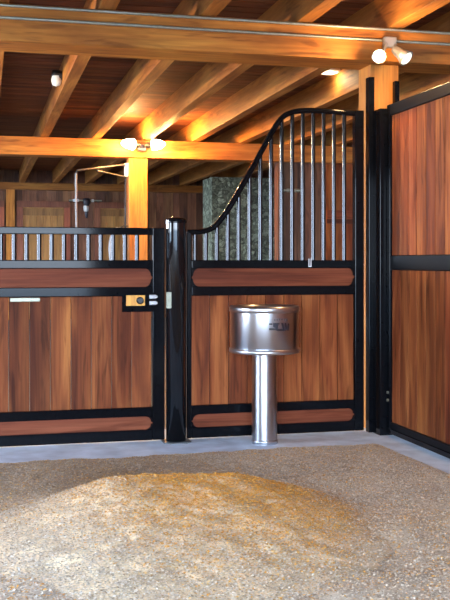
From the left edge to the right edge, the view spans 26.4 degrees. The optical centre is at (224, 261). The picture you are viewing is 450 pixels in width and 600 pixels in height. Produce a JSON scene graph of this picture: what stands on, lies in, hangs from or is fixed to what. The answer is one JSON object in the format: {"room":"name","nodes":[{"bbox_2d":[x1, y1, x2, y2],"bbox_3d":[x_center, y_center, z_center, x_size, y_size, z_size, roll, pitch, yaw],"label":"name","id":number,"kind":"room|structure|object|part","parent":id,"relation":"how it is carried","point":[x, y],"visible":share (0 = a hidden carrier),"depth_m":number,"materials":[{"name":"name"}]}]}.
{"room":"farm building","nodes":[
{"label":"farm building","id":0,"kind":"room"},
{"bbox_2d":[8,318,165,428],"bbox_3d":[-0.180,1.215,9.716,12.800,0.150,20.170,0,0,-14],"label":"floor","id":1,"kind":"structure","parent":0,"point":[111,318],"depth_m":10.28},
{"bbox_2d":[126,158,147,350],"bbox_3d":[-1.139,-0.098,12.418,0.240,2.475,0.240,0,0,-14],"label":"timber post","id":2,"kind":"object","parent":1,"relation":"on","point":[137,179],"visible":0.52,"depth_m":12.30,"materials":[{"name":"brown wood"}]},
{"bbox_2d":[75,163,127,227],"bbox_3d":[-1.506,-0.065,11.943,0.104,2.410,1.051,0,0,29],"label":"boom","id":3,"kind":"object","parent":2,"relation":"attached to","point":[125,165],"visible":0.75,"depth_m":11.92,"materials":[{"name":"white metal"}]},
{"bbox_3d":[-1.520,-1.155,11.917,0.050,0.193,0.990,0,0,32],"label":"arm","id":4,"kind":"part","parent":3,"relation":"part of","materials":[{"name":"grey metal"}]},
{"bbox_2d":[108,225,127,259],"bbox_3d":[-1.350,-0.174,12.197,0.254,0.592,0.145,0,0,-14],"label":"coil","id":5,"kind":"object","parent":2,"relation":"attached to","point":[109,248],"visible":0.19,"depth_m":12.13,"materials":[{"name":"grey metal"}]},
{"bbox_2d":[161,217,190,444],"bbox_3d":[-0.308,0.429,6.054,0.176,1.421,0.156,0,0,-14],"label":"gate post","id":6,"kind":"object","parent":1,"relation":"on","point":[175,226],"visible":1,"depth_m":6.01,"materials":[{"name":"black metal"}]},
{"bbox_2d":[0,227,164,446],"bbox_3d":[-1.382,0.454,5.818,2.063,1.337,0.095,0,0,-14],"label":"gate","id":7,"kind":"object","parent":6,"relation":"attached to","point":[80,292],"visible":1,"depth_m":5.95,"materials":[{"name":"black paint"}]},
{"bbox_3d":[-1.220,0.231,5.862,0.180,0.025,0.014,0,0,-14],"label":"slide plate","id":8,"kind":"part","parent":7,"relation":"part of","materials":[{"name":"silver metal"}]},
{"bbox_3d":[-1.382,0.565,5.843,1.882,0.699,0.024,0,0,-14],"label":"board panel","id":9,"kind":"part","parent":7,"relation":"part of","materials":[{"name":"brown wood"}]},
{"bbox_3d":[-1.391,1.089,5.837,1.916,0.067,0.050,0,0,-14],"label":"rail","id":10,"kind":"part","parent":7,"relation":"part of","materials":[{"name":"black metal"}]},
{"bbox_3d":[-1.391,0.943,5.837,1.916,0.058,0.050,0,0,-14],"label":"rail","id":11,"kind":"part","parent":7,"relation":"part of","materials":[{"name":"black metal"}]},
{"bbox_3d":[-1.391,0.185,5.837,1.916,0.059,0.050,0,0,-14],"label":"rail","id":12,"kind":"part","parent":7,"relation":"part of","materials":[{"name":"black metal"}]},
{"bbox_3d":[-1.391,0.015,5.837,1.916,0.053,0.050,0,0,-14],"label":"rail","id":13,"kind":"part","parent":7,"relation":"part of","materials":[{"name":"black metal"}]},
{"bbox_3d":[-1.391,-0.193,5.837,1.916,0.045,0.050,0,0,-14],"label":"rail","id":14,"kind":"part","parent":7,"relation":"part of","materials":[{"name":"black metal"}]},
{"bbox_3d":[-0.563,0.241,6.023,0.124,0.070,0.008,0,0,-14],"label":"latch plate","id":15,"kind":"part","parent":7,"relation":"part of","materials":[{"name":"gold metal"}]},
{"bbox_3d":[-0.532,0.241,6.005,0.046,0.046,0.042,0,0,-14],"label":"latch knob","id":16,"kind":"part","parent":7,"relation":"part of","materials":[{"name":"grey metal"}]},
{"bbox_3d":[-0.351,0.239,6.007,0.032,0.103,0.016,0,0,-14],"label":"strike plate","id":17,"kind":"part","parent":6,"relation":"part of","materials":[{"name":"silver metal"}]},
{"bbox_3d":[-0.306,1.133,6.050,0.176,0.014,0.148,0,0,-14],"label":"plate","id":18,"kind":"part","parent":6,"relation":"part of","materials":[{"name":"grey metal"}]},
{"bbox_2d":[0,443,449,599],"bbox_3d":[-1.375,1.121,2.592,6.400,0.063,5.700,0,0,-14],"label":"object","id":19,"kind":"structure","parent":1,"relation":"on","point":[406,501],"depth_m":4.71,"materials":[{"name":"grey gravel"}]},
{"bbox_2d":[0,472,391,599],"bbox_3d":[-0.068,1.025,3.953,2.400,0.201,2.300,0,0,-14],"label":"pile","id":20,"kind":"object","parent":19,"relation":"on","point":[143,536],"visible":1,"depth_m":3.63,"materials":[{"name":"brown wood"}]},
{"bbox_2d":[0,428,449,473],"bbox_3d":[-1.332,1.137,2.665,6.520,0.006,7.020,0,0,-14],"label":"concrete curb","id":21,"kind":"structure","parent":1,"relation":"on","point":[121,449],"depth_m":5.90,"materials":[{"name":"concrete"}]},
{"bbox_2d":[229,304,299,445],"bbox_3d":[0.247,0.706,6.008,0.444,0.868,0.444,0,0,-14],"label":"pedestal waterer","id":22,"kind":"object","parent":21,"relation":"on","point":[264,332],"visible":1,"depth_m":5.90,"materials":[{"name":"silver metal"}]},
{"bbox_2d":[203,177,273,259],"bbox_3d":[0.268,-0.205,17.986,1.230,2.690,0.750,0,0,-14],"label":"stone pier","id":23,"kind":"object","parent":1,"relation":"on","point":[218,192],"visible":0.43,"depth_m":17.62,"materials":[{"name":"grey stone"}]},
{"bbox_2d":[186,108,363,437],"bbox_3d":[0.337,0.053,6.270,1.205,2.138,0.059,0,0,-14],"label":"partition","id":24,"kind":"object","parent":1,"relation":"on","point":[320,387],"visible":0.99,"depth_m":6.29,"materials":[{"name":"black paint"}]},
{"bbox_3d":[0.326,-0.594,6.270,1.174,0.843,0.042,0,0,-14],"label":"swoop rail","id":25,"kind":"part","parent":24,"relation":"part of","materials":[{"name":"black metal"}]},
{"bbox_3d":[0.317,0.565,6.271,1.106,0.699,0.024,0,0,-14],"label":"board panel","id":26,"kind":"part","parent":24,"relation":"part of","materials":[{"name":"brown wood"}]},
{"bbox_3d":[0.320,1.089,6.268,1.110,0.067,0.050,0,0,-14],"label":"rail","id":27,"kind":"part","parent":24,"relation":"part of","materials":[{"name":"black metal"}]},
{"bbox_3d":[0.320,0.943,6.268,1.110,0.058,0.050,0,0,-14],"label":"rail","id":28,"kind":"part","parent":24,"relation":"part of","materials":[{"name":"black metal"}]},
{"bbox_3d":[0.320,0.185,6.268,1.110,0.059,0.050,0,0,-14],"label":"rail","id":29,"kind":"part","parent":24,"relation":"part of","materials":[{"name":"black metal"}]},
{"bbox_3d":[0.320,0.015,6.268,1.110,0.053,0.050,0,0,-14],"label":"rail","id":30,"kind":"part","parent":24,"relation":"part of","materials":[{"name":"black metal"}]},
{"bbox_2d":[274,162,351,259],"bbox_3d":[1.982,-0.097,13.163,2.676,2.473,0.160,0,0,-14],"label":"wall","id":31,"kind":"structure","parent":1,"relation":"on","point":[297,166],"depth_m":12.93,"materials":[{"name":"brown wood"}]},
{"bbox_2d":[284,189,300,191],"bbox_3d":[0.888,-0.950,12.794,0.319,0.048,0.146,0,0,-14],"label":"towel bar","id":32,"kind":"object","parent":31,"relation":"attached to","point":[286,190],"visible":0.44,"depth_m":12.73,"materials":[{"name":"silver metal"}]},
{"bbox_3d":[1.074,-0.097,12.934,0.644,2.473,0.040,0,0,-14],"label":"board panel","id":33,"kind":"part","parent":31,"relation":"part of","materials":[{"name":"brown wood"}]},
{"bbox_3d":[2.306,-0.550,13.193,1.920,0.060,0.020,0,0,-14],"label":"rail","id":34,"kind":"part","parent":31,"relation":"part of","materials":[{"name":"brown wood"}]},
{"bbox_3d":[2.307,-0.640,13.191,1.920,0.120,0.025,0,0,-14],"label":"rail","id":35,"kind":"part","parent":31,"relation":"part of","materials":[{"name":"brown wood"}]},
{"bbox_2d":[359,64,397,427],"bbox_3d":[1.054,-0.098,6.595,0.207,2.475,0.215,0,0,-14],"label":"timber post","id":36,"kind":"object","parent":1,"relation":"on","point":[384,76],"visible":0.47,"depth_m":6.51,"materials":[{"name":"brown wood"}]},
{"bbox_2d":[366,77,398,435],"bbox_3d":[1.078,-0.046,6.384,0.234,2.372,0.202,0,0,-14],"label":"post","id":37,"kind":"object","parent":1,"relation":"on","point":[376,121],"visible":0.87,"depth_m":6.33,"materials":[{"name":"black metal"}]},
{"bbox_3d":[1.042,0.068,6.352,0.095,2.145,0.140,0,0,-14],"label":"post","id":38,"kind":"part","parent":37,"relation":"part of","materials":[{"name":"black metal"}]},
{"bbox_2d":[386,82,449,458],"bbox_3d":[1.860,0.045,3.191,0.064,2.140,6.380,0,0,-14],"label":"divider","id":39,"kind":"object","parent":1,"relation":"on","point":[418,125],"visible":1,"depth_m":5.84,"materials":[{"name":"brown wood"}]},
{"bbox_3d":[1.867,1.077,3.191,0.050,0.075,6.376,0,0,-14],"label":"rail","id":40,"kind":"part","parent":39,"relation":"part of","materials":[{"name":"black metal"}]},
{"bbox_3d":[1.867,0.004,3.191,0.050,0.095,6.376,0,0,-14],"label":"rail","id":41,"kind":"part","parent":39,"relation":"part of","materials":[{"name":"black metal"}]},
{"bbox_3d":[1.867,-0.989,3.191,0.050,0.073,6.376,0,0,-14],"label":"rail","id":42,"kind":"part","parent":39,"relation":"part of","materials":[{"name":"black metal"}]},
{"bbox_3d":[1.871,0.546,3.170,0.024,0.988,6.333,0,0,-14],"label":"board panel","id":43,"kind":"part","parent":39,"relation":"part of","materials":[{"name":"brown wood"}]},
{"bbox_3d":[1.871,-0.497,3.170,0.024,0.909,6.333,0,0,-14],"label":"board panel","id":44,"kind":"part","parent":39,"relation":"part of","materials":[{"name":"brown wood"}]},
{"bbox_2d":[0,170,273,319],"bbox_3d":[-2.569,-0.335,19.411,12.904,2.950,0.200,0,0,-14],"label":"wall","id":45,"kind":"structure","parent":0,"point":[161,206],"depth_m":19.31,"materials":[{"name":"brown wood"}]},
{"bbox_2d":[0,201,3,226],"bbox_3d":[-4.832,-0.030,18.683,1.040,2.340,0.095,0,0,-14],"label":"door","id":46,"kind":"structure","parent":45,"relation":"in","point":[1,202],"depth_m":18.76,"materials":[{"name":"brown wood"}]},
{"bbox_2d":[6,189,14,319],"bbox_3d":[-4.209,-0.140,18.830,0.160,2.560,0.115,0,0,-14],"label":"trim","id":47,"kind":"structure","parent":45,"relation":"attached to","point":[10,193],"depth_m":18.77,"materials":[{"name":"brown wood"}]},
{"bbox_2d":[0,182,202,192],"bbox_3d":[-2.577,-1.490,19.231,12.700,0.140,0.135,0,0,-14],"label":"wall plate","id":48,"kind":"object","parent":47,"relation":"on","point":[3,185],"visible":0.44,"depth_m":19.14,"materials":[{"name":"brown wood"}]},
{"bbox_2d":[17,201,69,318],"bbox_3d":[-3.591,-0.030,18.996,1.040,2.340,0.095,0,0,-14],"label":"door","id":49,"kind":"structure","parent":45,"relation":"in","point":[49,213],"depth_m":18.99,"materials":[{"name":"brown wood"}]},
{"bbox_3d":[-3.589,-0.460,18.989,0.800,1.200,0.020,0,0,-14],"label":"rail","id":50,"kind":"part","parent":49,"relation":"part of","materials":[{"name":"brown wood"}]},
{"bbox_3d":[-3.591,-0.030,18.996,1.040,2.340,0.095,0,0,-14],"label":"frame","id":51,"kind":"part","parent":49,"relation":"part of","materials":[{"name":"brown wood"}]},
{"bbox_2d":[69,198,101,217],"bbox_3d":[-2.779,-1.054,18.987,0.640,0.400,0.530,0,0,-14],"label":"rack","id":52,"kind":"object","parent":45,"relation":"attached to","point":[86,201],"visible":0.93,"depth_m":18.76,"materials":[{"name":"grey metal"}]},
{"bbox_2d":[94,202,124,317],"bbox_3d":[-2.117,-0.030,19.367,1.040,2.340,0.095,0,0,-14],"label":"door","id":53,"kind":"structure","parent":45,"relation":"in","point":[106,214],"depth_m":19.30,"materials":[{"name":"brown wood"}]},
{"bbox_3d":[-2.117,-0.030,19.367,1.040,2.340,0.095,0,0,-14],"label":"frame","id":54,"kind":"part","parent":53,"relation":"part of","materials":[{"name":"brown wood"}]},
{"bbox_3d":[-2.115,-0.460,19.360,0.800,1.200,0.020,0,0,-14],"label":"rail","id":55,"kind":"part","parent":53,"relation":"part of","materials":[{"name":"brown wood"}]},
{"bbox_2d":[0,0,449,175],"bbox_3d":[-0.123,-1.910,9.493,13.200,0.200,20.710,0,0,-14],"label":"ceiling","id":56,"kind":"structure","parent":0,"point":[26,85],"depth_m":9.90,"materials":[{"name":"brown wood"}]},
{"bbox_2d":[0,0,8,88],"bbox_3d":[-2.192,-1.685,9.111,0.105,0.249,19.940,0,0,-14],"label":"joist","id":57,"kind":"object","parent":56,"relation":"attached to","point":[1,1],"visible":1,"depth_m":7.40,"materials":[{"name":"brown wood"}]},
{"bbox_2d":[19,0,119,181],"bbox_3d":[-1.569,-1.685,9.268,0.105,0.249,19.940,0,0,-14],"label":"joist","id":58,"kind":"object","parent":56,"relation":"attached to","point":[72,67],"visible":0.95,"depth_m":9.07,"materials":[{"name":"brown wood"}]},
{"bbox_2d":[51,70,62,86],"bbox_3d":[-1.515,-1.651,8.642,0.097,0.143,0.094,0,0,-14],"label":"lamp","id":59,"kind":"object","parent":58,"relation":"attached to","point":[56,80],"visible":1,"depth_m":8.61,"materials":[{"name":"white glass"}]},
{"bbox_2d":[51,70,60,75],"bbox_3d":[-1.517,-1.697,8.641,0.090,0.050,0.090,0,0,-14],"label":"socket","id":60,"kind":"object","parent":59,"relation":"attached to","point":[54,72],"depth_m":8.60,"materials":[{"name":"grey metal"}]},
{"bbox_3d":[-1.517,-1.627,8.641,0.094,0.096,0.094,0,0,-14],"label":"globe","id":61,"kind":"part","parent":59,"relation":"part of","materials":[{"name":"white glass"}]},
{"bbox_2d":[52,0,230,182],"bbox_3d":[-0.945,-1.685,9.425,0.105,0.249,19.940,0,0,-14],"label":"joist","id":62,"kind":"object","parent":56,"relation":"attached to","point":[143,72],"visible":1,"depth_m":9.08,"materials":[{"name":"brown wood"}]},
{"bbox_2d":[85,0,341,183],"bbox_3d":[-0.322,-1.685,9.582,0.105,0.249,19.940,0,0,-14],"label":"joist","id":63,"kind":"object","parent":56,"relation":"attached to","point":[213,76],"visible":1,"depth_m":8.96,"materials":[{"name":"brown wood"}]},
{"bbox_2d":[210,123,351,177],"bbox_3d":[2.172,-1.685,10.210,0.105,0.249,19.940,0,0,-14],"label":"joist","id":64,"kind":"object","parent":56,"relation":"attached to","point":[238,171],"visible":0.02,"depth_m":13.86,"materials":[{"name":"brown wood"}]},
{"bbox_2d":[117,0,449,183],"bbox_3d":[0.302,-1.685,9.739,0.105,0.249,19.940,0,0,-14],"label":"joist","id":65,"kind":"object","parent":56,"relation":"attached to","point":[278,81],"visible":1,"depth_m":8.81,"materials":[{"name":"brown wood"}]},
{"bbox_2d":[148,11,449,184],"bbox_3d":[0.925,-1.685,9.896,0.105,0.249,19.940,0,0,-14],"label":"joist","id":66,"kind":"object","parent":56,"relation":"attached to","point":[335,88],"visible":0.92,"depth_m":10.38,"materials":[{"name":"brown wood"}]},
{"bbox_2d":[179,72,449,185],"bbox_3d":[1.549,-1.685,10.053,0.105,0.249,19.940,0,0,-14],"label":"joist","id":67,"kind":"object","parent":56,"relation":"attached to","point":[410,84],"visible":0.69,"depth_m":11.43,"materials":[{"name":"brown wood"}]},
{"bbox_2d":[322,69,339,74],"bbox_3d":[0.980,-1.792,9.050,0.216,0.036,0.216,0,0,-14],"label":"recessed light","id":68,"kind":"object","parent":56,"relation":"in","point":[330,71],"visible":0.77,"depth_m":9.00,"materials":[{"name":"white glass"}]},
{"bbox_2d":[322,71,337,74],"bbox_3d":[0.980,-1.779,9.050,0.168,0.010,0.168,0,0,-14],"label":"diffuser","id":69,"kind":"object","parent":68,"relation":"attached to","point":[327,72],"depth_m":9.02,"materials":[{"name":"beige"}]},
{"bbox_3d":[-6.371,-0.335,8.094,0.060,2.950,20.050,0,0,-14],"label":"wall","id":70,"kind":"structure","parent":0,"visible":0},
{"bbox_2d":[0,136,351,163],"bbox_3d":[-0.875,-1.448,12.474,12.700,0.225,0.280,0,0,-14],"label":"timber beam","id":71,"kind":"structure","parent":70,"relation":"attached to","point":[12,146],"depth_m":12.37,"materials":[{"name":"brown wood"}]},
{"bbox_2d":[121,139,164,150],"bbox_3d":[-1.043,-1.487,12.183,0.561,0.144,0.204,0,0,-14],"label":"spotlight fixture","id":72,"kind":"object","parent":71,"relation":"attached to","point":[131,144],"visible":1,"depth_m":12.13,"materials":[{"name":"grey"}]},
{"bbox_3d":[-1.220,-1.487,12.098,0.174,0.144,0.144,0,0,-28],"label":"bulb","id":73,"kind":"part","parent":72,"relation":"part of","materials":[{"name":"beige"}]},
{"bbox_3d":[-0.848,-1.487,12.191,0.174,0.144,0.144,0,0,1],"label":"bulb","id":74,"kind":"part","parent":72,"relation":"part of","materials":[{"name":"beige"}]},
{"bbox_2d":[0,3,449,74],"bbox_3d":[0.645,-1.448,6.443,12.700,0.225,0.320,0,0,-14],"label":"timber beam","id":75,"kind":"structure","parent":70,"relation":"attached to","point":[26,36],"depth_m":6.13,"materials":[{"name":"brown wood"}]},
{"bbox_2d":[0,3,449,34],"bbox_3d":[0.686,-1.544,6.279,12.600,0.019,0.019,0,0,-14],"label":"conduit","id":76,"kind":"object","parent":75,"relation":"attached to","point":[1,4],"visible":1,"depth_m":6.09,"materials":[{"name":"metal"}]},
{"bbox_2d":[0,16,449,45],"bbox_3d":[0.686,-1.470,6.279,12.600,0.019,0.019,0,0,-14],"label":"conduit","id":77,"kind":"object","parent":75,"relation":"attached to","point":[1,17],"visible":1,"depth_m":6.08,"materials":[{"name":"metal"}]},
{"bbox_2d":[372,36,412,65],"bbox_3d":[1.086,-1.378,6.233,0.205,0.215,0.283,0,0,31],"label":"spotlight fixture","id":78,"kind":"object","parent":75,"relation":"attached to","point":[403,56],"visible":1,"depth_m":6.26,"materials":[{"name":"grey"}]},
{"bbox_3d":[0.987,-1.317,6.152,0.080,0.079,0.036,0,0,14],"label":"bulb","id":79,"kind":"part","parent":78,"relation":"part of","materials":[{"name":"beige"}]},
{"bbox_3d":[1.041,-1.387,6.300,0.083,0.118,0.023,0,0,-43],"label":"arm","id":80,"kind":"part","parent":78,"relation":"part of","materials":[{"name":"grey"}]},
{"bbox_3d":[1.184,-1.332,6.273,0.081,0.075,0.078,0,0,-14],"label":"bulb","id":81,"kind":"part","parent":78,"relation":"part of","materials":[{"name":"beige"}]}
]}

